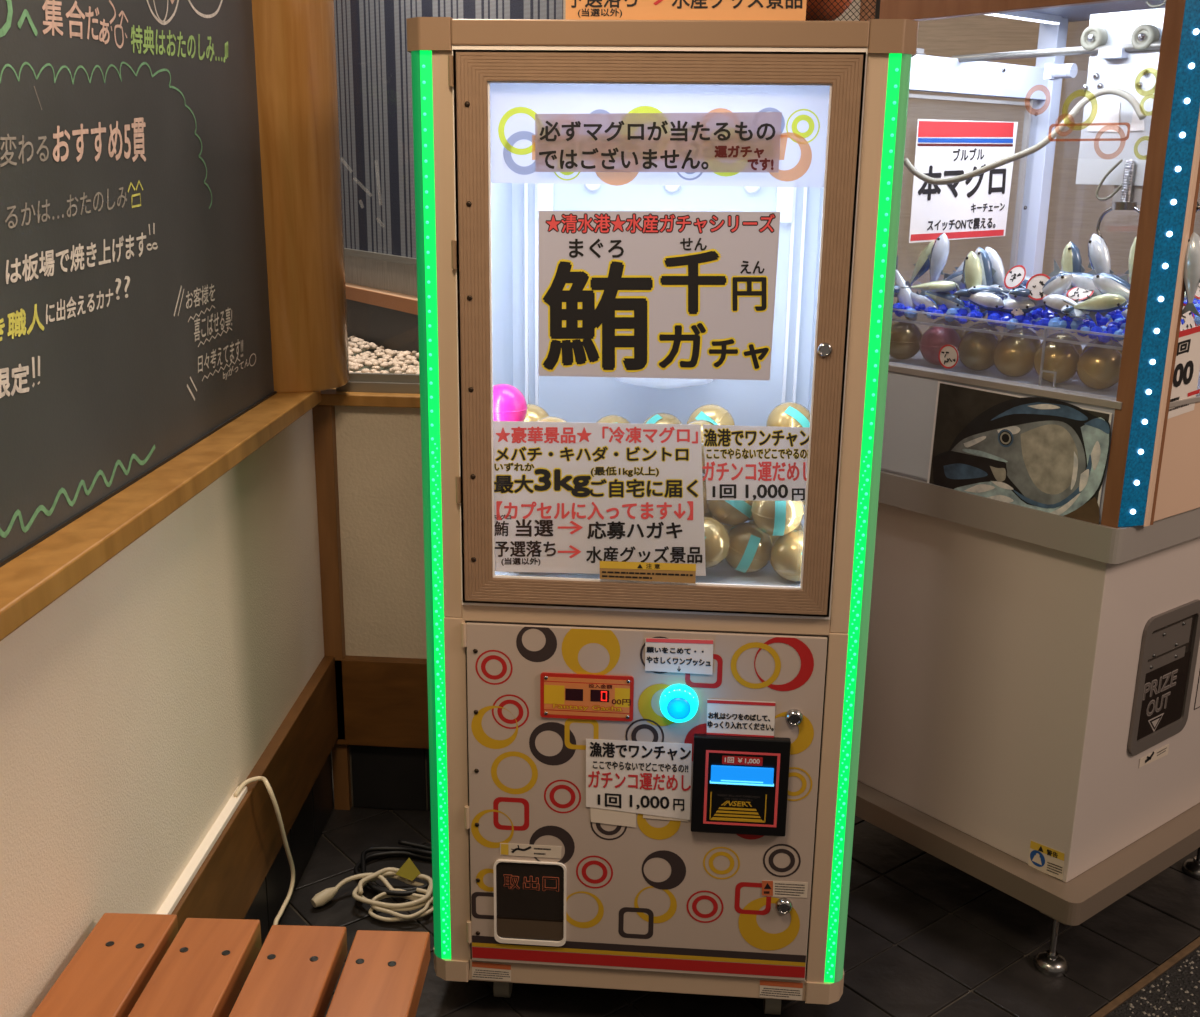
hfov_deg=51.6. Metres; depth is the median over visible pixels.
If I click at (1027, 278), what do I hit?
keychain
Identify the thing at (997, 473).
print
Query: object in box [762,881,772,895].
print
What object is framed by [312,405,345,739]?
trim
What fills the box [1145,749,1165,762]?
print
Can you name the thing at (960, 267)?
keychain
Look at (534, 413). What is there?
capsule
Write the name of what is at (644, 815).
paper slip
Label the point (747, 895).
machine
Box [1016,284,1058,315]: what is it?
keychain
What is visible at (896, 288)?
keychain
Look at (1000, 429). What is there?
print
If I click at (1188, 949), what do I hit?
trim
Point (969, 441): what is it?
print
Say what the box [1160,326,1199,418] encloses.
price card
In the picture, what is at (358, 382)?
window sill
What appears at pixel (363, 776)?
baseboard
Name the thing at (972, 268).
keychain
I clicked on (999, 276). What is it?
keychain
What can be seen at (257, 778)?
power cord
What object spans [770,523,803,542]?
capsule
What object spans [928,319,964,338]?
capsule
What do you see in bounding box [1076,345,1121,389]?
capsule
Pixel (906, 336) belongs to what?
capsule
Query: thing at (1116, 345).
capsule
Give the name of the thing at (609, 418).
capsule
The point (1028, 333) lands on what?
capsule
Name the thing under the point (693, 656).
card
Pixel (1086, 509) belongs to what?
print
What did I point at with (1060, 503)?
print
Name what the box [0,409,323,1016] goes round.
wall
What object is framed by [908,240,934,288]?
keychain
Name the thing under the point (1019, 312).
shell
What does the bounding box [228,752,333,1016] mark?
trim
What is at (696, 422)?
capsule
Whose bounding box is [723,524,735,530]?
capsule
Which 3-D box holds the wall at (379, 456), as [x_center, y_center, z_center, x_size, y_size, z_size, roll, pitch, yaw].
[-0.057,-0.099,2.848,0.820,1.200,1.078,2,15,4]
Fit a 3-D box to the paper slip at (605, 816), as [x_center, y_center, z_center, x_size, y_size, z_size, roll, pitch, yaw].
[0.019,0.436,1.773,0.067,0.040,0.001,2,15,4]
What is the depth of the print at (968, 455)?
1.96 m
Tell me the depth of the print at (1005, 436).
1.92 m
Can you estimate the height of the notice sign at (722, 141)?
0.074 m
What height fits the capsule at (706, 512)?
0.073 m
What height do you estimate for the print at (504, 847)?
0.018 m
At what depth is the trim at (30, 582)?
1.41 m
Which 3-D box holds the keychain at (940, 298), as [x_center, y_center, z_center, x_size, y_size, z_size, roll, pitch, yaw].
[0.573,-0.356,2.084,0.020,0.042,0.100,-10,19,-35]
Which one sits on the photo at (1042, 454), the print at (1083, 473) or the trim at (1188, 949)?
the print at (1083, 473)
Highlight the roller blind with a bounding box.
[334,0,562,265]
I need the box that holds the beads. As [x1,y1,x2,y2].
[893,295,1199,342]
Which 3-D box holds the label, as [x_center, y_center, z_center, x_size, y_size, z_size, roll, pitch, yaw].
[0.064,0.085,1.670,0.130,0.028,0.001,2,15,4]
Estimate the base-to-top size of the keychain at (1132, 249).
0.118 m
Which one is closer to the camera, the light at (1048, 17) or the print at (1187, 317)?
the print at (1187, 317)
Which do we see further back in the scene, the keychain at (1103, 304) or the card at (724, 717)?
the keychain at (1103, 304)
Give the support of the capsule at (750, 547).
in the machine at (747, 895)
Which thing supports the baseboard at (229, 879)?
attached to the wall at (136, 703)
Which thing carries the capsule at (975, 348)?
in the machine at (1030, 726)
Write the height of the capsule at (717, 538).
0.073 m
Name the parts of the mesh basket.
basket frame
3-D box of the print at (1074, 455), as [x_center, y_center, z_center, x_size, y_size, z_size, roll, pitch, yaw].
[0.704,-0.056,1.841,0.001,0.059,0.009,-11,19,-37]
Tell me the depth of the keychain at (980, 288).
2.00 m
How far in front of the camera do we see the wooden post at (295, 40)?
2.08 m
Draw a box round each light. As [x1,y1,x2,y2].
[411,50,450,958]
[824,54,911,982]
[986,11,1061,24]
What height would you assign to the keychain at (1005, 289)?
0.025 m
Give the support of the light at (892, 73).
on the machine at (747, 895)
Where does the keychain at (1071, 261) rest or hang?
on the beads
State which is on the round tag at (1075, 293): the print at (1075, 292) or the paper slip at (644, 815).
the print at (1075, 292)
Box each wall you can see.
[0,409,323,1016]
[335,406,426,658]
[563,0,1199,346]
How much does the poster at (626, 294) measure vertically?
0.213 m
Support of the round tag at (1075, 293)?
on the keychain at (1067, 308)
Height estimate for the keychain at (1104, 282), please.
0.063 m
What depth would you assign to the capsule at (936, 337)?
2.07 m
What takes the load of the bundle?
in the mesh basket
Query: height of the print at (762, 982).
0.010 m
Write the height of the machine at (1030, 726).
1.620 m
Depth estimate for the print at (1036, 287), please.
1.93 m
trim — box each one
[0,391,320,640]
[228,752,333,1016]
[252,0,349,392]
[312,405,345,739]
[317,388,419,407]
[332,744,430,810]
[344,254,416,295]
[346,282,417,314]
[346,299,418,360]
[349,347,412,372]
[1091,937,1199,1016]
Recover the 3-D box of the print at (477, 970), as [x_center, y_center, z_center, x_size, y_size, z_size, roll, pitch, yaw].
[-0.164,0.701,1.867,0.058,0.014,0.001,2,15,4]
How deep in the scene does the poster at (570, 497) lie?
1.66 m
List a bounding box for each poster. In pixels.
[493,421,705,575]
[539,211,780,379]
[586,739,691,819]
[703,425,809,500]
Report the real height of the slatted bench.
0.460 m
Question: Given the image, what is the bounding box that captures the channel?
[156,786,246,914]
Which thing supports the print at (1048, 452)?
on the photo at (1042, 454)
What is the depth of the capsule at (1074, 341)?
1.99 m
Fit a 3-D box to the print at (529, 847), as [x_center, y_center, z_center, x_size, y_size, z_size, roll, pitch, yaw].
[-0.100,0.495,1.800,0.058,0.014,0.001,2,15,4]
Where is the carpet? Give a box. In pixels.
[1105,946,1199,1016]
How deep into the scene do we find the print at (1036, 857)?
2.02 m
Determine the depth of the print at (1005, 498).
1.94 m
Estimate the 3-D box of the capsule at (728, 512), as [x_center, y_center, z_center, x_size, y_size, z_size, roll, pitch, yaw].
[0.187,-0.012,1.758,0.073,0.073,0.073,6,16,19]
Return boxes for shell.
[1011,308,1023,315]
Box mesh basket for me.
[806,0,879,20]
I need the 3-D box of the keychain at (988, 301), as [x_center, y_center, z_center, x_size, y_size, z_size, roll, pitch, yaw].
[0.610,-0.339,2.004,0.020,0.042,0.100,-12,20,-39]
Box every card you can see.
[645,638,712,674]
[707,699,774,737]
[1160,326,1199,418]
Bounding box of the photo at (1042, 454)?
[927,381,1111,524]
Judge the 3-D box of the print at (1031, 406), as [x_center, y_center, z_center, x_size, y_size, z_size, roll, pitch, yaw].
[0.667,-0.153,1.864,0.001,0.010,0.056,-11,19,-37]
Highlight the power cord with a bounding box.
[233,776,294,924]
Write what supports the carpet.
on the floor
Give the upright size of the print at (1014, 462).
0.138 m
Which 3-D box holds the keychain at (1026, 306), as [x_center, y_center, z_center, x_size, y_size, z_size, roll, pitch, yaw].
[0.649,-0.322,1.977,0.020,0.034,0.100,-10,19,-35]
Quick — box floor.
[279,750,1199,1016]
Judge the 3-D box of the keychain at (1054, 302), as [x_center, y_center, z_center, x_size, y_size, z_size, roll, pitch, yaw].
[0.715,-0.302,1.879,0.020,0.041,0.100,-12,20,-39]
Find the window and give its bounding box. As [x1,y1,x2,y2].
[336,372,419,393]
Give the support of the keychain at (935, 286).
on the keychain at (940, 298)
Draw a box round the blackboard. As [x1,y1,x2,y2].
[0,0,276,566]
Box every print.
[472,962,510,969]
[472,970,509,978]
[501,844,507,854]
[511,845,550,854]
[760,980,802,987]
[760,988,800,996]
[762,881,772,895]
[764,883,770,893]
[775,883,804,895]
[933,453,1006,488]
[942,352,954,363]
[944,463,987,478]
[951,421,1085,504]
[954,481,1053,512]
[962,449,1007,461]
[964,436,985,446]
[964,484,994,492]
[987,495,1012,502]
[990,466,1005,481]
[991,481,1013,489]
[992,402,1087,420]
[997,426,1019,433]
[998,429,1012,446]
[999,431,1011,444]
[1000,432,1010,443]
[1002,434,1008,441]
[1009,271,1020,281]
[1013,455,1091,508]
[1020,424,1077,494]
[1029,404,1059,408]
[1030,281,1044,297]
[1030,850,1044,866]
[1032,853,1041,864]
[1038,846,1061,874]
[1050,493,1079,514]
[1053,417,1108,515]
[1064,497,1099,524]
[1071,288,1092,296]
[1071,452,1077,489]
[1079,469,1088,491]
[1085,418,1109,433]
[1091,441,1100,469]
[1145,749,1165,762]
[1182,312,1191,329]
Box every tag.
[396,858,420,880]
[938,344,958,368]
[1004,265,1025,288]
[1026,274,1049,299]
[1066,286,1093,300]
[1180,303,1196,330]
[1195,283,1199,298]
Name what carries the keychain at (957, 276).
on the acrylic tray
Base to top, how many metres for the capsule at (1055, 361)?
0.068 m
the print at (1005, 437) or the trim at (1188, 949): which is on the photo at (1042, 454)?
the print at (1005, 437)
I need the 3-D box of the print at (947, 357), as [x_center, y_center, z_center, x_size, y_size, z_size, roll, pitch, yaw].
[0.561,-0.242,2.001,0.001,0.021,0.029,-11,19,-37]
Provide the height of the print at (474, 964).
0.011 m
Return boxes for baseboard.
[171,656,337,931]
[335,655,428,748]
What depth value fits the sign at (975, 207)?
2.20 m
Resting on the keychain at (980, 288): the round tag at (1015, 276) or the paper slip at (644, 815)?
the round tag at (1015, 276)
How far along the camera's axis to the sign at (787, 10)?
1.52 m
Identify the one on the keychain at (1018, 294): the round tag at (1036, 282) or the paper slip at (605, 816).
the round tag at (1036, 282)
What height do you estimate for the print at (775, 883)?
0.019 m
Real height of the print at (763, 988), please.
0.014 m
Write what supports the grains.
on the carpet
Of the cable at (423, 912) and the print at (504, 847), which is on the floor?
the cable at (423, 912)
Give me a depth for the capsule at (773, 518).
1.69 m
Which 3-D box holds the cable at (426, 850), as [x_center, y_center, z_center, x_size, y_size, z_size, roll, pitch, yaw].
[-0.358,0.661,2.268,0.190,0.030,0.166,2,15,4]
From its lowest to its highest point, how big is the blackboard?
1.223 m
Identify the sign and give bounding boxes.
[535,112,781,171]
[565,0,806,20]
[909,119,1017,242]
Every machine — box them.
[406,17,918,1014]
[855,0,1199,976]
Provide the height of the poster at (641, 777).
0.118 m
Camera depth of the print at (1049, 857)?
2.00 m
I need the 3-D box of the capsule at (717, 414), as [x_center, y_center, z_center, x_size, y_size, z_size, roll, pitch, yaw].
[0.165,-0.119,1.846,0.073,0.073,0.073,9,17,26]
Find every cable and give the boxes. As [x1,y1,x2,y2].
[311,867,432,911]
[354,840,432,895]
[368,888,432,921]
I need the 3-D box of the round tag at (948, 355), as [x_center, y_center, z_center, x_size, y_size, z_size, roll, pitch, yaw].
[0.562,-0.245,2.000,0.001,0.039,0.039,-11,19,-37]
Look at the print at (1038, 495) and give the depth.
1.92 m
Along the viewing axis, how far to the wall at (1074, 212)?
3.48 m
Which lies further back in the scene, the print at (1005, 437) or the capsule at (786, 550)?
the print at (1005, 437)
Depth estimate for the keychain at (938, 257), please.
2.15 m
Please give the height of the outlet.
0.138 m
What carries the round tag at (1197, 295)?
on the round tag at (1189, 321)
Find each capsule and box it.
[493,384,526,420]
[524,404,549,421]
[537,416,566,421]
[596,415,629,422]
[643,413,681,423]
[687,404,734,425]
[688,420,716,470]
[702,476,712,517]
[704,517,729,567]
[706,495,752,525]
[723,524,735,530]
[725,522,772,572]
[751,500,803,535]
[766,402,809,427]
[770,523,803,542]
[770,530,803,581]
[889,320,921,359]
[919,325,960,364]
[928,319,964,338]
[958,329,998,370]
[961,323,1001,340]
[993,335,1036,376]
[1002,327,1040,348]
[1033,339,1078,382]
[1040,332,1081,355]
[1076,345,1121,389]
[1081,339,1122,354]
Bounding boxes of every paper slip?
[590,807,635,826]
[643,814,687,820]
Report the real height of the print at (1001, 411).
0.044 m
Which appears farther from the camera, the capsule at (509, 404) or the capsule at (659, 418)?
the capsule at (659, 418)
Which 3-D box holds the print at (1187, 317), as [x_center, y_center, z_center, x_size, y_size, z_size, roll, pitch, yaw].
[0.898,-0.284,1.896,0.040,0.032,0.013,-11,19,-36]
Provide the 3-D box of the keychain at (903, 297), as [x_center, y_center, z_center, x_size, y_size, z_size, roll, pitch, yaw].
[0.516,-0.379,2.132,0.023,0.110,0.077,-13,20,-40]
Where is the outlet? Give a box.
[493,859,566,946]
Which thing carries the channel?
on the baseboard at (229, 879)
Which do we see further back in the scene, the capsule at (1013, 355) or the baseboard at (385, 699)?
the baseboard at (385, 699)
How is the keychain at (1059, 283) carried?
on the beads
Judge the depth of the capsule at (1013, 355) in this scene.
1.96 m
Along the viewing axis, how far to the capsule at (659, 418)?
1.89 m
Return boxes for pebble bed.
[348,336,418,373]
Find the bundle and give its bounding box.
[806,0,852,20]
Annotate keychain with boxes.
[894,285,924,296]
[895,256,917,321]
[901,281,958,291]
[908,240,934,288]
[910,290,937,315]
[919,283,964,308]
[925,270,964,299]
[927,233,949,291]
[952,283,1004,311]
[953,288,1007,300]
[955,261,963,271]
[961,251,983,323]
[968,285,1008,294]
[975,247,995,318]
[983,296,1034,316]
[985,247,1005,299]
[990,284,1004,294]
[1000,287,1035,300]
[1008,288,1031,300]
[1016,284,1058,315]
[1020,273,1071,326]
[1021,276,1030,285]
[1043,294,1097,325]
[1048,259,1101,296]
[1061,242,1084,291]
[1061,301,1082,315]
[1063,293,1125,317]
[1065,309,1087,320]
[1088,234,1113,273]
[1093,272,1130,306]
[1124,236,1136,283]
[1182,232,1199,316]
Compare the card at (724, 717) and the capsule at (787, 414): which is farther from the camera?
the capsule at (787, 414)
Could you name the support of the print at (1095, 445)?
on the photo at (1042, 454)
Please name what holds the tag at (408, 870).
attached to the cable at (321, 898)
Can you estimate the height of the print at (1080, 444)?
0.188 m
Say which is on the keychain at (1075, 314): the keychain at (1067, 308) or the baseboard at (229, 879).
the keychain at (1067, 308)
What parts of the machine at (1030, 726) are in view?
panel, rail mount, glass frame, frame, panel, post, foot stem, gantry rail, ceiling panel, printed plate, claw arm, printed plate, corner post, prize door, corner trim, corner trim, panel, foot stem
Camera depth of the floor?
2.11 m
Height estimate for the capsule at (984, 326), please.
0.068 m
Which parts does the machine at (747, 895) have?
edge trim, frame rail, display panel, display panel, display panel, display panel, white knob, display panel, frame rail, door, window door, edge trim, frame rail, white knob, white knob, frame rail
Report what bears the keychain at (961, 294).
on the beads
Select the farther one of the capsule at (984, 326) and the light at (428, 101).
the capsule at (984, 326)
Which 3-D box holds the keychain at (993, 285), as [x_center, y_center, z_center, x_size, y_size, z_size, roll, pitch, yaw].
[0.646,-0.363,2.061,0.029,0.023,0.094,-3,16,-13]
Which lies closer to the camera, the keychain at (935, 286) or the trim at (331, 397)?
the keychain at (935, 286)
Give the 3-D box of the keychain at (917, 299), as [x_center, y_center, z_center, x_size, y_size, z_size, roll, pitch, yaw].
[0.540,-0.357,2.109,0.020,0.060,0.096,-10,19,-35]
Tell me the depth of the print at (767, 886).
1.78 m
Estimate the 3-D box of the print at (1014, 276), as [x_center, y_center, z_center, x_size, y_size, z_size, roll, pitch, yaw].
[0.676,-0.379,2.026,0.008,0.016,0.029,-6,17,-24]
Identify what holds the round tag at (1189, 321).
on the acrylic tray
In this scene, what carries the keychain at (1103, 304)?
on the keychain at (1067, 308)
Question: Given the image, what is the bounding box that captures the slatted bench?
[31,913,429,1016]
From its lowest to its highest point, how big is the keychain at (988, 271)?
0.117 m
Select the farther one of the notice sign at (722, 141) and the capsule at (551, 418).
the capsule at (551, 418)
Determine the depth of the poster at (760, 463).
1.64 m
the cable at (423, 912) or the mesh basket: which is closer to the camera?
the mesh basket
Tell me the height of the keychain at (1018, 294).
0.027 m
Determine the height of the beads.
0.045 m
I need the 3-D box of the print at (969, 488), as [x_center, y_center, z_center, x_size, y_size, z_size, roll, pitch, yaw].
[0.605,-0.032,1.977,0.001,0.019,0.058,-11,19,-37]
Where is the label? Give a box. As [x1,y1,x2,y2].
[600,561,695,582]
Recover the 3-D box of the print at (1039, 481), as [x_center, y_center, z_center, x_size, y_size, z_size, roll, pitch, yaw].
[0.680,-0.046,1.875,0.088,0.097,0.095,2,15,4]
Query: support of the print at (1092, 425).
on the photo at (1042, 454)
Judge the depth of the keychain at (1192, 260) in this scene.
1.72 m
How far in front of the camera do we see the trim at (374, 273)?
2.93 m
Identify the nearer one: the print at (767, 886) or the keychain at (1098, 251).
the print at (767, 886)
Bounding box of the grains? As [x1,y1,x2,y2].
[1115,950,1199,1016]
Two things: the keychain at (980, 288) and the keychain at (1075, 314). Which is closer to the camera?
the keychain at (1075, 314)
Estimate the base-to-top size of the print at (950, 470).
0.082 m
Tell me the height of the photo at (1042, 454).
0.217 m
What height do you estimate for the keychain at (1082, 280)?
0.055 m

